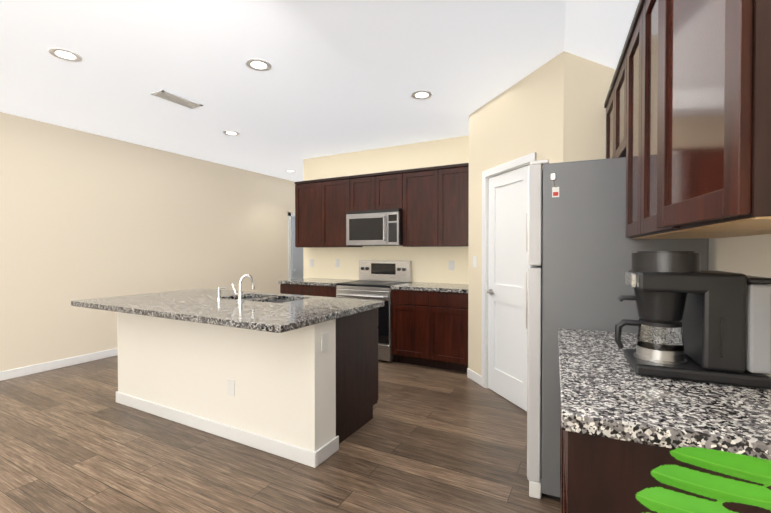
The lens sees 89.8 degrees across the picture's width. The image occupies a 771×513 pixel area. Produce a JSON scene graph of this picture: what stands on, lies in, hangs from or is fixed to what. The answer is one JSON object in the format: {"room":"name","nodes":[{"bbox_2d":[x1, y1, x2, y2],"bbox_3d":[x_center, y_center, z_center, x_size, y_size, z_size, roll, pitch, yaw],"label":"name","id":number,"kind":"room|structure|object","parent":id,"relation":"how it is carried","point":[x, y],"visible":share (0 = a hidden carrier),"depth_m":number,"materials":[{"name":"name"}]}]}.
{"room":"kitchen","nodes":[
{"label":"kitchen","id":0,"kind":"room"},
{"bbox_2d":[0,112,295,371],"bbox_3d":[-3.979,-0.103,3.999,0.120,2.750,12.040,0,1,28],"label":"wall","id":1,"kind":"structure","parent":0,"point":[84,215],"depth_m":4.81,"materials":[{"name":"beige paint"}]},
{"bbox_2d":[0,348,117,380],"bbox_3d":[-4.317,1.233,3.238,0.014,0.095,10.110,0,1,28],"label":"baseboard","id":2,"kind":"structure","parent":1,"relation":"attached to","point":[80,359],"depth_m":4.35,"materials":[{"name":"white wood"}]},
{"bbox_2d":[288,212,294,279],"bbox_3d":[-1.709,0.169,8.113,0.018,2.105,0.950,0,1,28],"label":"door frame","id":3,"kind":"structure","parent":1,"relation":"attached to","point":[289,243],"depth_m":7.71,"materials":[{"name":"white wood"}]},
{"bbox_2d":[291,216,302,278],"bbox_3d":[-1.682,0.204,8.099,0.070,2.025,0.810,0,1,28],"label":"hall door","id":4,"kind":"structure","parent":1,"relation":"in","point":[296,262],"depth_m":7.81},
{"bbox_2d":[0,355,560,512],"bbox_3d":[-0.132,1.326,1.965,8.840,0.060,12.040,0,1,28],"label":"floor","id":5,"kind":"structure","parent":0,"point":[77,438],"depth_m":2.47,"materials":[{"name":"wood"}]},
{"bbox_2d":[116,306,381,467],"bbox_3d":[-1.192,0.838,3.254,2.198,0.884,0.874,0,1,28],"label":"kitchen island","id":6,"kind":"object","parent":5,"relation":"on","point":[291,377],"depth_m":2.73,"materials":[{"name":"white paint"}]},
{"bbox_2d":[71,290,384,333],"bbox_3d":[-1.271,0.377,3.122,2.250,0.041,1.210,0,1,28],"label":"island countertop","id":7,"kind":"structure","parent":6,"relation":"on","point":[240,310],"depth_m":2.79,"materials":[{"name":"grey stone"}]},
{"bbox_2d":[278,278,357,296],"bbox_3d":[-0.907,0.794,5.426,0.970,0.920,0.648,0,1,28],"label":"base cabinet","id":8,"kind":"object","parent":5,"relation":"on","point":[316,287],"visible":0.17,"depth_m":5.18,"materials":[{"name":"brown wood"}]},
{"bbox_2d":[336,260,411,361],"bbox_3d":[-0.154,0.660,4.977,0.772,1.200,0.692,0,1,28],"label":"range","id":9,"kind":"object","parent":5,"relation":"on","point":[376,280],"visible":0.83,"depth_m":4.81,"materials":[{"name":"silver metal"}]},
{"bbox_2d":[390,282,467,371],"bbox_3d":[0.623,0.804,4.610,0.937,0.920,0.648,0,1,28],"label":"base cabinet","id":10,"kind":"object","parent":5,"relation":"on","point":[429,324],"visible":0.9,"depth_m":4.34,"materials":[{"name":"brown wood"}]},
{"bbox_2d":[526,157,708,499],"bbox_3d":[1.256,0.390,2.300,0.831,1.805,0.808,0,1,24],"label":"fridge","id":11,"kind":"object","parent":5,"relation":"on","point":[581,247],"visible":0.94,"depth_m":2.00,"materials":[{"name":"silver metal"}]},
{"bbox_2d":[558,328,770,512],"bbox_3d":[0.965,0.841,1.354,0.658,0.925,1.155,0,1,24],"label":"base cabinet","id":12,"kind":"object","parent":5,"relation":"on","point":[625,429],"depth_m":0.94,"materials":[{"name":"grey stone"}]},
{"bbox_2d":[614,251,770,388],"bbox_3d":[0.983,0.182,1.155,0.506,0.396,0.468,0,1,28],"label":"coffee maker","id":13,"kind":"object","parent":12,"relation":"on","point":[724,338],"visible":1,"depth_m":1.19,"materials":[{"name":"black plastic"}]},
{"bbox_2d":[635,447,770,512],"bbox_3d":[0.384,0.560,0.141,0.496,1.516,0.879,0,1,28],"label":"monstera","id":14,"kind":"object","parent":5,"relation":"on","point":[721,490],"visible":1,"depth_m":0.51,"materials":[{"name":"green plant"}]},
{"bbox_2d":[0,0,565,181],"bbox_3d":[-0.132,-1.493,1.931,8.840,0.080,12.040,0,1,28],"label":"ceiling","id":15,"kind":"structure","parent":0,"point":[342,76],"depth_m":3.02,"materials":[{"name":"white paint"}]},
{"bbox_2d":[48,48,81,61],"bbox_3d":[-2.319,-1.459,2.803,0.190,0.008,0.190,0,1,28],"label":"recessed light","id":16,"kind":"object","parent":15,"relation":"in","point":[65,54],"visible":1,"depth_m":2.79,"materials":[{"name":"white"}]},
{"bbox_2d":[151,90,202,108],"bbox_3d":[-1.948,-1.467,3.625,0.170,0.011,0.400,0,1,28],"label":"ceiling vent","id":17,"kind":"object","parent":15,"relation":"in","point":[174,98],"visible":0.98,"depth_m":3.60,"materials":[{"name":"white metal"}]},
{"bbox_2d":[223,131,239,135],"bbox_3d":[-1.854,-1.482,4.652,0.190,0.008,0.190,0,1,28],"label":"recessed light","id":18,"kind":"object","parent":15,"relation":"in","point":[232,133],"visible":1,"depth_m":4.66,"materials":[{"name":"white"}]},
{"bbox_2d":[246,59,271,70],"bbox_3d":[-0.968,-1.461,2.955,0.190,0.008,0.190,0,1,28],"label":"recessed light","id":19,"kind":"object","parent":15,"relation":"in","point":[258,64],"visible":1,"depth_m":2.95,"materials":[{"name":"white"}]},
{"bbox_2d":[411,90,431,99],"bbox_3d":[0.331,-1.468,3.521,0.190,0.008,0.190,0,1,28],"label":"recessed light","id":20,"kind":"object","parent":15,"relation":"in","point":[421,95],"visible":1,"depth_m":3.52,"materials":[{"name":"white"}]},
{"bbox_2d":[303,135,468,283],"bbox_3d":[0.797,-0.115,4.944,4.620,2.750,0.120,0,1,28],"label":"wall","id":21,"kind":"structure","parent":0,"point":[430,264],"depth_m":5.24,"materials":[{"name":"beige paint"}]},
{"bbox_2d":[310,259,313,266],"bbox_3d":[-1.122,0.099,5.896,0.072,0.120,0.008,0,1,28],"label":"electrical outlet plate","id":22,"kind":"object","parent":21,"relation":"attached to","point":[311,260],"depth_m":5.89,"materials":[{"name":"white plastic"}]},
{"bbox_2d":[295,176,361,247],"bbox_3d":[-0.825,-0.607,5.542,0.950,0.950,0.335,0,1,28],"label":"upper cabinet","id":23,"kind":"object","parent":21,"relation":"attached to","point":[322,207],"visible":0.92,"depth_m":5.40,"materials":[{"name":"brown wood"}]},
{"bbox_2d":[335,259,338,267],"bbox_3d":[-0.707,0.101,5.675,0.072,0.120,0.008,0,1,28],"label":"electrical outlet plate","id":24,"kind":"object","parent":21,"relation":"attached to","point":[336,260],"depth_m":5.67,"materials":[{"name":"white plastic"}]},
{"bbox_2d":[350,170,402,210],"bbox_3d":[-0.061,-0.837,5.132,0.776,0.480,0.335,0,1,28],"label":"upper cabinet","id":25,"kind":"object","parent":21,"relation":"attached to","point":[378,191],"visible":0.77,"depth_m":4.98,"materials":[{"name":"brown wood"}]},
{"bbox_2d":[346,209,402,245],"bbox_3d":[-0.091,-0.366,5.081,0.772,0.450,0.463,0,1,28],"label":"over-the-range microwave","id":26,"kind":"object","parent":25,"relation":"attached to","point":[382,227],"visible":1,"depth_m":4.89,"materials":[{"name":"silver metal"}]},
{"bbox_2d":[402,163,468,246],"bbox_3d":[0.696,-0.597,4.731,0.937,0.950,0.335,0,1,28],"label":"upper cabinet","id":27,"kind":"object","parent":21,"relation":"attached to","point":[435,206],"visible":0.81,"depth_m":4.60,"materials":[{"name":"brown wood"}]},
{"bbox_2d":[449,261,453,269],"bbox_3d":[0.828,0.111,4.857,0.072,0.120,0.008,0,1,28],"label":"electrical outlet plate","id":28,"kind":"object","parent":21,"relation":"attached to","point":[451,265],"depth_m":4.85,"materials":[{"name":"white plastic"}]},
{"bbox_2d":[468,51,563,374],"bbox_3d":[1.267,-0.100,3.696,1.045,2.750,1.640,0,1,28],"label":"wall","id":29,"kind":"structure","parent":0,"point":[521,117],"depth_m":3.41,"materials":[{"name":"beige paint"}]},
{"bbox_2d":[473,256,476,267],"bbox_3d":[0.908,0.052,3.935,0.009,0.120,0.072,0,1,-17],"label":"switch plate","id":30,"kind":"object","parent":29,"relation":"attached to","point":[474,261],"visible":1,"depth_m":3.92,"materials":[{"name":"white plastic"}]},
{"bbox_2d":[487,165,528,410],"bbox_3d":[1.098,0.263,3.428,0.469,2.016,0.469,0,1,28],"label":"pantry door","id":31,"kind":"structure","parent":29,"relation":"in","point":[508,266],"depth_m":3.43,"materials":[{"name":"white wood"}]},
{"bbox_2d":[481,152,535,387],"bbox_3d":[1.120,0.227,3.434,0.136,2.102,0.784,0,1,-17],"label":"door frame","id":32,"kind":"structure","parent":29,"relation":"attached to","point":[520,162],"depth_m":3.73,"materials":[{"name":"white wood"}]},
{"bbox_2d":[563,51,615,161],"bbox_3d":[1.577,-0.088,2.697,0.623,2.750,0.120,0,1,24],"label":"wall","id":33,"kind":"structure","parent":0,"point":[587,83],"depth_m":2.70,"materials":[{"name":"beige paint"}]},
{"bbox_2d":[564,0,638,68],"bbox_3d":[1.056,-1.223,1.337,0.743,0.446,3.003,0,1,24],"label":"ceiling","id":34,"kind":"structure","parent":0,"point":[597,31],"depth_m":2.30,"materials":[{"name":"white paint"}]},
{"bbox_2d":[708,234,770,284],"bbox_3d":[1.500,-0.074,1.592,0.120,2.750,5.700,0,1,24],"label":"wall","id":35,"kind":"structure","parent":0,"point":[749,255],"depth_m":1.52,"materials":[{"name":"beige paint"}]},
{"bbox_2d":[604,82,611,158],"bbox_3d":[1.573,-0.791,2.351,0.358,0.505,0.475,0,1,24],"label":"upper cabinet","id":36,"kind":"object","parent":35,"relation":"attached to","point":[610,89],"depth_m":2.58,"materials":[{"name":"brown wood"}]},
{"bbox_2d":[608,92,611,158],"bbox_3d":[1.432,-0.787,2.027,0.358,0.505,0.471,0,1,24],"label":"upper cabinet","id":37,"kind":"object","parent":35,"relation":"attached to","point":[609,93],"depth_m":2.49,"materials":[{"name":"brown wood"}]},
{"bbox_2d":[612,47,623,157],"bbox_3d":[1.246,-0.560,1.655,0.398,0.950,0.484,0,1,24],"label":"upper cabinet","id":38,"kind":"object","parent":35,"relation":"attached to","point":[618,78],"depth_m":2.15,"materials":[{"name":"brown wood"}]},
{"bbox_2d":[624,0,739,238],"bbox_3d":[1.083,-0.555,1.280,0.398,0.950,0.575,0,1,24],"label":"upper cabinet","id":39,"kind":"object","parent":35,"relation":"attached to","point":[636,43],"depth_m":1.70,"materials":[{"name":"brown wood"}]},
{"bbox_2d":[644,0,770,235],"bbox_3d":[0.913,-0.551,0.891,0.398,0.950,0.515,0,1,24],"label":"upper cabinet","id":40,"kind":"object","parent":35,"relation":"attached to","point":[687,104],"depth_m":0.88,"materials":[{"name":"brown wood"}]}
]}

